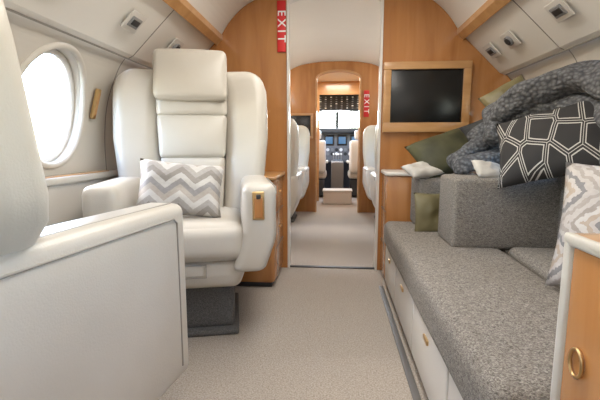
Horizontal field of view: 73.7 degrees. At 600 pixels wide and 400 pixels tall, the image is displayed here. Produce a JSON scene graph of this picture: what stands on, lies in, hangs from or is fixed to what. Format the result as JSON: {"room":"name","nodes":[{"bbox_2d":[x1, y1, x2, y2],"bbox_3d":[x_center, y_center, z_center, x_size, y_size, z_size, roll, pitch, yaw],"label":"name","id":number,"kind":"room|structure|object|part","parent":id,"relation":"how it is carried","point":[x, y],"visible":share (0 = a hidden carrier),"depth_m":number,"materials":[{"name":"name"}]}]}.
{"room":"aircraft cabin","nodes":[
{"label":"aircraft cabin","id":0,"kind":"room"},
{"bbox_2d":[6,10,151,175],"bbox_3d":[-1.083,-0.105,2.209,0.243,1.454,6.800,1,8,5],"label":"wall","id":1,"kind":"structure","parent":0,"point":[101,65],"depth_m":2.03,"materials":[{"name":"plastic"}]},
{"bbox_2d":[20,42,86,168],"bbox_3d":[-1.103,-0.417,1.803,0.186,0.555,0.493,1,8,5],"label":"window","id":2,"kind":"structure","parent":1,"relation":"in","point":[34,55],"depth_m":1.89,"materials":[{"name":"plastic"}]},
{"bbox_2d":[41,50,73,162],"bbox_3d":[-1.146,-0.417,1.807,0.127,0.512,0.455,1,8,5],"label":"window gasket","id":3,"kind":"structure","parent":2,"relation":"attached to","point":[70,84],"depth_m":1.96,"materials":[{"name":"grey plastic"}]},
{"bbox_2d":[45,169,118,226],"bbox_3d":[-1.198,0.418,0.772,0.080,0.760,3.600,1,8,5],"label":"ledge","id":4,"kind":"object","parent":1,"relation":"attached to","point":[64,190],"visible":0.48,"depth_m":1.86,"materials":[{"name":"white plastic"}]},
{"bbox_2d":[90,88,101,118],"bbox_3d":[-1.069,-0.502,2.092,0.063,0.156,0.030,1,8,5],"label":"handle","id":5,"kind":"object","parent":1,"relation":"attached to","point":[97,94],"visible":1,"depth_m":2.08,"materials":[{"name":"gold metal"}]},
{"bbox_2d":[104,10,173,169],"bbox_3d":[-0.877,-0.316,2.246,0.466,1.464,0.006,1,8,5],"label":"trim","id":6,"kind":"structure","parent":1,"relation":"attached to","point":[173,10],"depth_m":2.21,"materials":[{"name":"grey plastic"}]},
{"bbox_2d":[158,196,428,399],"bbox_3d":[0.309,0.455,3.634,2.720,0.060,9.700,1,8,5],"label":"floor","id":7,"kind":"structure","parent":0,"point":[315,333],"depth_m":1.93,"materials":[{"name":"carpet"}]},
{"bbox_2d":[0,0,188,399],"bbox_3d":[-0.780,0.130,0.917,0.793,1.330,0.784,2,8,13],"label":"chair","id":8,"kind":"object","parent":7,"relation":"on","point":[93,307],"visible":1,"depth_m":0.78,"materials":[{"name":"beige leather"}]},
{"bbox_3d":[-0.486,0.318,0.887,0.140,0.538,0.744,2,8,13],"label":"arm","id":9,"kind":"part","parent":8,"relation":"part of","materials":[{"name":"beige leather"}]},
{"bbox_2d":[82,48,276,336],"bbox_3d":[-0.564,-0.081,2.072,0.825,1.430,0.813,-1,8,-9],"label":"chair","id":10,"kind":"object","parent":7,"relation":"on","point":[187,109],"visible":0.73,"depth_m":2.10,"materials":[{"name":"beige leather"}]},
{"bbox_3d":[-0.853,0.127,1.996,0.219,0.468,0.660,-1,8,-9],"label":"arm","id":11,"kind":"part","parent":10,"relation":"part of","materials":[{"name":"beige leather"}]},
{"bbox_2d":[136,158,224,217],"bbox_3d":[-0.555,-0.052,1.865,0.415,0.287,0.143,-2,8,-12],"label":"chevron pillow","id":12,"kind":"object","parent":10,"relation":"on","point":[196,189],"visible":0.88,"depth_m":1.83,"materials":[{"name":"fabric"}]},
{"bbox_3d":[-0.531,0.323,1.786,0.200,0.050,0.010,-1,8,-9],"label":"seat pan panel","id":13,"kind":"part","parent":10,"relation":"part of","materials":[{"name":"beige leather"}]},
{"bbox_2d":[183,206,242,262],"bbox_3d":[-0.550,0.159,2.018,0.530,0.210,0.604,-1,8,-9],"label":"seat cushion","id":14,"kind":"object","parent":10,"relation":"on","point":[206,239],"depth_m":1.76,"materials":[{"name":"beige leather"}]},
{"bbox_3d":[-0.257,0.114,2.090,0.219,0.468,0.660,-1,8,-9],"label":"arm","id":15,"kind":"part","parent":10,"relation":"part of","materials":[{"name":"beige leather"}]},
{"bbox_3d":[-0.182,0.025,1.749,0.052,0.125,0.012,-1,8,-9],"label":"latch plate","id":16,"kind":"part","parent":10,"relation":"part of","materials":[{"name":"brown wood"}]},
{"bbox_2d":[236,171,284,286],"bbox_3d":[-0.510,0.179,2.769,0.770,0.725,0.467,1,8,5],"label":"credenza","id":17,"kind":"object","parent":7,"relation":"on","point":[265,277],"visible":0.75,"depth_m":2.61,"materials":[{"name":"brown wood"}]},
{"bbox_2d":[264,171,284,179],"bbox_3d":[-0.510,-0.168,2.721,0.770,0.025,0.467,1,8,5],"label":"countertop","id":18,"kind":"structure","parent":17,"relation":"on","point":[270,175],"depth_m":2.62,"materials":[{"name":"brown wood"}]},
{"bbox_2d":[290,118,302,216],"bbox_3d":[-0.353,-0.222,3.769,0.718,1.244,0.692,1,8,5],"label":"chair","id":19,"kind":"object","parent":7,"relation":"on","point":[296,176],"visible":0.05,"depth_m":3.52,"materials":[{"name":"beige leather"}]},
{"bbox_3d":[-0.087,-0.059,3.826,0.191,0.407,0.574,1,8,5],"label":"arm","id":20,"kind":"part","parent":19,"relation":"part of","materials":[{"name":"beige leather"}]},
{"bbox_2d":[291,119,309,221],"bbox_3d":[-0.252,-0.382,4.916,0.718,1.244,0.692,1,8,5],"label":"chair","id":21,"kind":"object","parent":7,"relation":"on","point":[304,135],"visible":0.15,"depth_m":4.96,"materials":[{"name":"beige leather"}]},
{"bbox_3d":[0.004,-0.202,4.860,0.191,0.407,0.574,1,8,5],"label":"arm","id":22,"kind":"part","parent":21,"relation":"part of","materials":[{"name":"beige leather"}]},
{"bbox_2d":[319,130,327,195],"bbox_3d":[0.261,-0.650,7.087,0.475,1.140,0.550,1,8,5],"label":"seat","id":23,"kind":"object","parent":7,"relation":"on","point":[322,144],"visible":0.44,"depth_m":6.83,"materials":[{"name":"beige leather"}]},
{"bbox_3d":[0.265,-0.240,7.189,0.360,0.300,0.400,1,8,5],"label":"seat","id":24,"kind":"part","parent":23,"relation":"part of","materials":[{"name":"grey plastic"}]},
{"bbox_3d":[0.244,-0.742,6.878,0.400,0.560,0.160,1,8,5],"label":"backrest","id":25,"kind":"part","parent":23,"relation":"part of","materials":[{"name":"beige leather"}]},
{"bbox_2d":[319,171,326,178],"bbox_3d":[0.265,-0.468,7.158,0.420,0.140,0.460,1,8,5],"label":"cushion","id":26,"kind":"object","parent":23,"relation":"on","point":[321,175],"depth_m":6.93,"materials":[{"name":"beige leather"}]},
{"bbox_2d":[290,265,373,268],"bbox_3d":[0.240,0.506,3.018,0.650,0.008,0.040,1,8,5],"label":"threshold","id":27,"kind":"object","parent":7,"relation":"on","point":[306,266],"depth_m":3.01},
{"bbox_2d":[322,188,351,203],"bbox_3d":[0.589,-0.060,6.324,0.460,0.220,0.320,1,8,5],"label":"step","id":28,"kind":"structure","parent":7,"relation":"on","point":[330,195],"depth_m":6.18,"materials":[{"name":"beige"}]},
{"bbox_2d":[331,153,343,187],"bbox_3d":[0.686,-0.483,7.392,0.220,0.765,0.800,1,8,5],"label":"pedestal","id":29,"kind":"object","parent":7,"relation":"on","point":[337,166],"visible":0.85,"depth_m":7.00,"materials":[{"name":"grey plastic"}]},
{"bbox_2d":[319,95,358,187],"bbox_3d":[0.650,-1.031,7.355,2.320,1.860,1.810,1,8,5],"label":"shell","id":30,"kind":"object","parent":7,"relation":"on","point":[350,109],"visible":0.08,"depth_m":6.78,"materials":[{"name":"grey plastic"}]},
{"bbox_3d":[0.740,-1.576,7.975,0.060,0.470,0.100,1,8,5],"label":"windshield post","id":31,"kind":"part","parent":30,"relation":"part of","materials":[{"name":"grey plastic"}]},
{"bbox_2d":[319,128,357,161],"bbox_3d":[0.700,-1.053,7.697,1.900,0.650,0.350,1,8,5],"label":"panel","id":32,"kind":"object","parent":30,"relation":"attached to","point":[337,140],"visible":0.27,"depth_m":7.72,"materials":[{"name":"grey plastic"}]},
{"bbox_3d":[0.564,-1.155,7.739,0.140,0.140,0.024,1,8,5],"label":"display glass","id":33,"kind":"part","parent":32,"relation":"part of","materials":[{"name":"blue glass"}]},
{"bbox_3d":[0.813,-1.152,7.718,0.140,0.140,0.024,1,8,5],"label":"display glass","id":34,"kind":"part","parent":32,"relation":"part of","materials":[{"name":"blue glass"}]},
{"bbox_3d":[0.675,-1.685,6.978,0.820,0.260,0.450,1,8,5],"label":"overhead panel","id":35,"kind":"part","parent":30,"relation":"part of","materials":[{"name":"grey plastic"}]},
{"bbox_2d":[320,96,358,108],"bbox_3d":[0.660,-1.644,6.752,0.660,0.196,0.020,1,8,5],"label":"switches","id":36,"kind":"object","parent":30,"relation":"attached to","point":[352,96],"visible":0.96,"depth_m":6.74,"materials":[{"name":"grey plastic"}]},
{"bbox_2d":[346,130,357,196],"bbox_3d":[1.058,-0.641,7.018,0.475,1.140,0.550,1,8,5],"label":"seat","id":37,"kind":"object","parent":7,"relation":"on","point":[353,146],"visible":0.41,"depth_m":6.78,"materials":[{"name":"beige leather"}]},
{"bbox_2d":[348,170,356,178],"bbox_3d":[1.062,-0.459,7.089,0.420,0.140,0.460,1,8,5],"label":"cushion","id":38,"kind":"object","parent":37,"relation":"on","point":[351,175],"depth_m":6.88,"materials":[{"name":"beige leather"}]},
{"bbox_3d":[1.062,-0.231,7.120,0.360,0.300,0.400,1,8,5],"label":"seat","id":39,"kind":"part","parent":37,"relation":"part of","materials":[{"name":"grey plastic"}]},
{"bbox_3d":[1.041,-0.733,6.809,0.400,0.560,0.160,1,8,5],"label":"backrest","id":40,"kind":"part","parent":37,"relation":"part of","materials":[{"name":"beige leather"}]},
{"bbox_2d":[362,125,376,217],"bbox_3d":[1.123,-0.365,4.797,0.718,1.244,0.692,1,8,5],"label":"chair","id":41,"kind":"object","parent":7,"relation":"on","point":[369,131],"visible":0.11,"depth_m":4.89,"materials":[{"name":"beige leather"}]},
{"bbox_3d":[0.857,-0.192,4.786,0.191,0.407,0.574,1,8,5],"label":"arm","id":42,"kind":"part","parent":41,"relation":"part of","materials":[{"name":"beige leather"}]},
{"bbox_2d":[369,126,376,206],"bbox_3d":[1.022,-0.206,3.650,0.718,1.244,0.692,1,8,5],"label":"chair","id":43,"kind":"object","parent":7,"relation":"on","point":[372,190],"visible":0.03,"depth_m":3.54,"materials":[{"name":"beige leather"}]},
{"bbox_3d":[0.765,-0.049,3.752,0.191,0.407,0.574,1,8,5],"label":"arm","id":44,"kind":"part","parent":43,"relation":"part of","materials":[{"name":"beige leather"}]},
{"bbox_2d":[379,286,420,399],"bbox_3d":[0.430,0.717,1.506,0.030,0.006,2.250,1,8,5],"label":"floor track","id":45,"kind":"object","parent":7,"relation":"on","point":[415,394],"visible":1,"depth_m":1.78,"materials":[{"name":"grey metal"}]},
{"bbox_2d":[380,169,476,278],"bbox_3d":[0.969,0.176,2.717,0.815,0.745,0.312,1,8,5],"label":"base cabinet","id":46,"kind":"object","parent":7,"relation":"on","point":[396,183],"visible":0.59,"depth_m":2.59,"materials":[{"name":"brown wood"}]},
{"bbox_2d":[381,169,476,175],"bbox_3d":[0.969,-0.181,2.667,0.815,0.025,0.312,1,8,5],"label":"countertop","id":47,"kind":"structure","parent":46,"relation":"on","point":[388,172],"depth_m":2.55,"materials":[{"name":"grey stone"}]},
{"bbox_2d":[384,174,564,399],"bbox_3d":[0.883,0.280,1.623,0.865,0.840,1.800,1,8,5],"label":"sofa","id":48,"kind":"object","parent":7,"relation":"on","point":[477,313],"visible":0.68,"depth_m":1.48,"materials":[{"name":"grey fabric"}]},
{"bbox_3d":[0.546,0.430,2.373,0.032,0.235,0.408,1,8,5],"label":"drawer","id":49,"kind":"part","parent":48,"relation":"part of","materials":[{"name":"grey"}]},
{"bbox_3d":[0.506,0.493,1.919,0.032,0.235,0.488,1,8,5],"label":"drawer","id":50,"kind":"part","parent":48,"relation":"part of","materials":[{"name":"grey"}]},
{"bbox_2d":[401,161,443,177],"bbox_3d":[0.704,-0.175,2.305,0.204,0.093,0.141,-2,8,-15],"label":"pillow","id":51,"kind":"object","parent":48,"relation":"on","point":[421,169],"visible":0.93,"depth_m":2.26,"materials":[{"name":"fabric"}]},
{"bbox_2d":[414,193,439,231],"bbox_3d":[0.737,0.072,2.207,0.222,0.226,0.083,0,8,3],"label":"pillow","id":52,"kind":"object","parent":48,"relation":"on","point":[426,205],"visible":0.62,"depth_m":2.18,"materials":[{"name":"green fabric"}]},
{"bbox_3d":[0.461,0.563,1.416,0.032,0.235,0.508,1,8,5],"label":"drawer","id":53,"kind":"part","parent":48,"relation":"part of","materials":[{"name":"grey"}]},
{"bbox_2d":[404,128,467,177],"bbox_3d":[0.862,-0.275,2.379,0.415,0.316,0.239,-2,8,-12],"label":"pillow","id":54,"kind":"object","parent":48,"relation":"on","point":[434,150],"visible":0.52,"depth_m":2.33,"materials":[{"name":"fabric"}]},
{"bbox_3d":[0.423,0.624,0.982,0.032,0.235,0.348,1,8,5],"label":"drawer","id":55,"kind":"part","parent":48,"relation":"part of","materials":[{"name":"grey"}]},
{"bbox_2d":[457,119,482,171],"bbox_3d":[1.154,-0.371,2.380,0.451,0.400,0.195,3,8,19],"label":"pillow","id":56,"kind":"object","parent":48,"relation":"on","point":[465,129],"visible":0.05,"depth_m":2.42,"materials":[{"name":"fabric"}]},
{"bbox_2d":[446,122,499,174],"bbox_3d":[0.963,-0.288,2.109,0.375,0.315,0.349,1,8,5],"label":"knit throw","id":57,"kind":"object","parent":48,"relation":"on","point":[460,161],"visible":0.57,"depth_m":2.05,"materials":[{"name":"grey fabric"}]},
{"bbox_2d":[471,160,499,177],"bbox_3d":[0.880,-0.136,1.859,0.158,0.099,0.101,-1,8,-4],"label":"pillow","id":58,"kind":"object","parent":48,"relation":"on","point":[484,169],"visible":0.75,"depth_m":1.83,"materials":[{"name":"fabric"}]},
{"bbox_2d":[508,247,559,288],"bbox_3d":[1.075,0.358,1.272,0.370,0.172,1.100,1,8,5],"label":"seat cushion","id":59,"kind":"object","parent":48,"relation":"on","point":[538,260],"depth_m":1.65,"materials":[{"name":"fabric"}]},
{"bbox_2d":[482,60,599,163],"bbox_3d":[1.150,-0.338,1.708,0.367,0.503,0.889,-2,8,-15],"label":"knit throw","id":60,"kind":"object","parent":48,"relation":"on","point":[573,83],"visible":0.8,"depth_m":1.75,"materials":[{"name":"grey fabric"}]},
{"bbox_2d":[478,74,524,106],"bbox_3d":[1.090,-0.521,2.082,0.300,0.270,0.131,3,8,18],"label":"pillow","id":61,"kind":"object","parent":60,"relation":"on","point":[491,97],"visible":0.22,"depth_m":2.08,"materials":[{"name":"fabric"}]},
{"bbox_2d":[496,101,599,188],"bbox_3d":[1.063,-0.239,1.688,0.490,0.396,0.238,6,10,36],"label":"geometric pillow","id":62,"kind":"object","parent":48,"relation":"on","point":[536,146],"visible":0.95,"depth_m":1.64,"materials":[{"name":"fabric"}]},
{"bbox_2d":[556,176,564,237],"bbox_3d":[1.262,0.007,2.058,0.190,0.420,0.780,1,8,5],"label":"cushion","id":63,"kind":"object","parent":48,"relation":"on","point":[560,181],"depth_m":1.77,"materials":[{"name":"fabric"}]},
{"bbox_2d":[545,162,599,286],"bbox_3d":[0.990,0.097,1.192,0.188,0.404,0.400,-7,11,-42],"label":"striped pillow","id":64,"kind":"object","parent":48,"relation":"on","point":[581,202],"visible":0.67,"depth_m":1.27,"materials":[{"name":"beige fabric"}]},
{"bbox_2d":[550,232,599,399],"bbox_3d":[0.802,0.473,0.494,0.715,0.768,0.485,1,8,5],"label":"base cabinet","id":65,"kind":"object","parent":7,"relation":"on","point":[576,361],"visible":1,"depth_m":0.68,"materials":[{"name":"brown wood"}]},
{"bbox_3d":[0.465,0.275,0.674,0.006,0.054,0.040,1,8,5],"label":"ring pull","id":66,"kind":"part","parent":65,"relation":"part of","materials":[{"name":"gold metal"}]},
{"bbox_3d":[0.454,0.100,0.473,0.015,0.023,0.485,1,8,5],"label":"trim","id":67,"kind":"part","parent":65,"relation":"part of","materials":[{"name":"white plastic"}]},
{"bbox_2d":[3,0,599,74],"bbox_3d":[0.183,-1.082,1.962,2.315,0.675,6.800,1,8,5],"label":"ceiling","id":68,"kind":"structure","parent":0,"point":[320,30],"depth_m":2.26,"materials":[{"name":"plastic"}]},
{"bbox_2d":[5,7,152,69],"bbox_3d":[-1.060,-0.581,0.814,0.011,0.011,4.180,1,8,5],"label":"valance","id":69,"kind":"object","parent":68,"relation":"attached to","point":[6,8],"visible":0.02,"depth_m":1.70,"materials":[{"name":"grey"}]},
{"bbox_2d":[120,9,146,33],"bbox_3d":[-0.800,-0.858,1.928,0.074,0.074,0.130,1,8,5],"label":"light","id":70,"kind":"object","parent":68,"relation":"attached to","point":[134,20],"visible":1,"depth_m":1.91,"materials":[{"name":"grey plastic"}]},
{"bbox_3d":[-0.794,-0.852,1.928,0.012,0.030,0.060,45,9,-2],"label":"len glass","id":71,"kind":"part","parent":70,"relation":"part of","materials":[{"name":"black glass"}]},
{"bbox_2d":[167,38,183,48],"bbox_3d":[-0.756,-0.926,2.421,0.074,0.074,0.130,1,8,5],"label":"ceiling vent","id":72,"kind":"object","parent":68,"relation":"in","point":[176,43],"visible":0.51,"depth_m":2.39,"materials":[{"name":"grey plastic"}]},
{"bbox_2d":[482,42,500,58],"bbox_3d":[1.207,-0.940,2.519,0.074,0.074,0.130,1,8,5],"label":"light","id":73,"kind":"object","parent":68,"relation":"attached to","point":[490,49],"visible":1,"depth_m":2.50,"materials":[{"name":"grey plastic"}]},
{"bbox_2d":[499,30,521,48],"bbox_3d":[1.183,-0.903,2.253,0.074,0.074,0.130,1,8,5],"label":"ceiling vent","id":74,"kind":"object","parent":68,"relation":"in","point":[508,37],"visible":1,"depth_m":2.23,"materials":[{"name":"grey plastic"}]},
{"bbox_2d":[505,35,599,74],"bbox_3d":[1.198,-0.554,0.618,0.011,0.011,4.180,1,8,5],"label":"valance","id":75,"kind":"object","parent":68,"relation":"attached to","point":[594,38],"visible":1,"depth_m":2.05,"materials":[{"name":"grey"}]},
{"bbox_2d":[544,0,575,22],"bbox_3d":[1.140,-0.834,1.760,0.074,0.074,0.130,1,8,5],"label":"light","id":76,"kind":"object","parent":68,"relation":"attached to","point":[559,10],"visible":1,"depth_m":1.75,"materials":[{"name":"grey plastic"}]},
{"bbox_3d":[1.134,-0.829,1.761,0.030,0.012,0.060,45,9,-2],"label":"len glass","id":77,"kind":"part","parent":76,"relation":"part of","materials":[{"name":"black glass"}]},
{"bbox_2d":[290,61,378,212],"bbox_3d":[0.477,-0.826,5.387,2.592,1.996,0.060,1,8,5],"label":"wall","id":78,"kind":"structure","parent":0,"point":[302,77],"depth_m":5.30,"materials":[{"name":"brown wood"}]},
{"bbox_2d":[290,113,312,137],"bbox_3d":[-0.066,-0.990,5.351,0.480,0.330,0.040,1,8,5],"label":"wall monitor","id":79,"kind":"object","parent":78,"relation":"attached to","point":[304,119],"visible":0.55,"depth_m":5.33,"materials":[{"name":"black"}]},
{"bbox_2d":[315,69,361,212],"bbox_3d":[0.507,-0.773,5.391,0.600,1.890,0.100,1,8,5],"label":"trim","id":80,"kind":"structure","parent":78,"relation":"attached to","point":[336,70],"depth_m":5.32,"materials":[{"name":"brown wood"}]},
{"bbox_2d":[363,90,368,116],"bbox_3d":[0.872,-1.264,5.249,0.071,0.340,0.014,1,8,5],"label":"exit sign","id":81,"kind":"object","parent":78,"relation":"attached to","point":[366,92],"visible":1,"depth_m":5.25,"materials":[{"name":"red plastic"}]},
{"bbox_2d":[317,81,359,200],"bbox_3d":[0.569,-0.953,6.430,2.200,1.960,0.050,1,8,5],"label":"door frame","id":82,"kind":"structure","parent":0,"point":[333,87],"depth_m":6.30,"materials":[{"name":"brown wood"}]},
{"bbox_2d":[317,72,359,81],"bbox_3d":[0.548,-1.822,5.779,1.150,0.060,1.000,1,8,5],"label":"ceiling","id":83,"kind":"structure","parent":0,"point":[337,76],"depth_m":5.91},
{"bbox_2d":[209,0,510,269],"bbox_3d":[0.255,-0.478,2.880,2.592,1.996,0.060,1,8,5],"label":"wall","id":84,"kind":"structure","parent":0,"point":[413,30],"depth_m":2.80,"materials":[{"name":"brown wood"}]},
{"bbox_2d":[163,0,222,44],"bbox_3d":[-0.643,-1.023,2.043,0.053,0.075,6.800,1,8,5],"label":"trim","id":85,"kind":"structure","parent":84,"relation":"attached to","point":[184,8],"depth_m":2.33,"materials":[{"name":"brown wood"}]},
{"bbox_2d":[277,0,285,51],"bbox_3d":[-0.128,-1.203,2.774,0.061,0.340,0.014,1,8,5],"label":"exit sign","id":86,"kind":"object","parent":84,"relation":"attached to","point":[281,5],"visible":1,"depth_m":2.77,"materials":[{"name":"red plastic"}]},
{"bbox_2d":[287,0,383,270],"bbox_3d":[0.240,-0.461,2.884,0.660,1.960,0.090,1,8,5],"label":"trim","id":87,"kind":"structure","parent":84,"relation":"attached to","point":[289,2],"depth_m":2.85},
{"bbox_2d":[382,60,472,131],"bbox_3d":[0.863,-0.703,2.740,0.580,0.470,0.040,1,8,5],"label":"wall monitor","id":88,"kind":"object","parent":84,"relation":"attached to","point":[419,96],"visible":0.94,"depth_m":2.73,"materials":[{"name":"black"}]},
{"bbox_2d":[457,0,510,39],"bbox_3d":[1.009,-1.003,1.900,0.053,0.075,6.800,1,8,5],"label":"trim","id":89,"kind":"structure","parent":84,"relation":"attached to","point":[489,8],"depth_m":2.29,"materials":[{"name":"brown wood"}]},
{"bbox_2d":[507,38,599,79],"bbox_3d":[1.450,-0.074,1.990,0.243,1.454,6.800,1,8,5],"label":"wall","id":90,"kind":"structure","parent":0,"point":[590,50],"depth_m":2.09,"materials":[{"name":"plastic"}]},
{"bbox_2d":[512,0,576,61],"bbox_3d":[1.258,-0.291,2.061,0.466,1.464,0.006,1,8,5],"label":"trim","id":91,"kind":"structure","parent":90,"relation":"attached to","point":[512,0],"depth_m":1.99,"materials":[{"name":"grey"}]}
]}

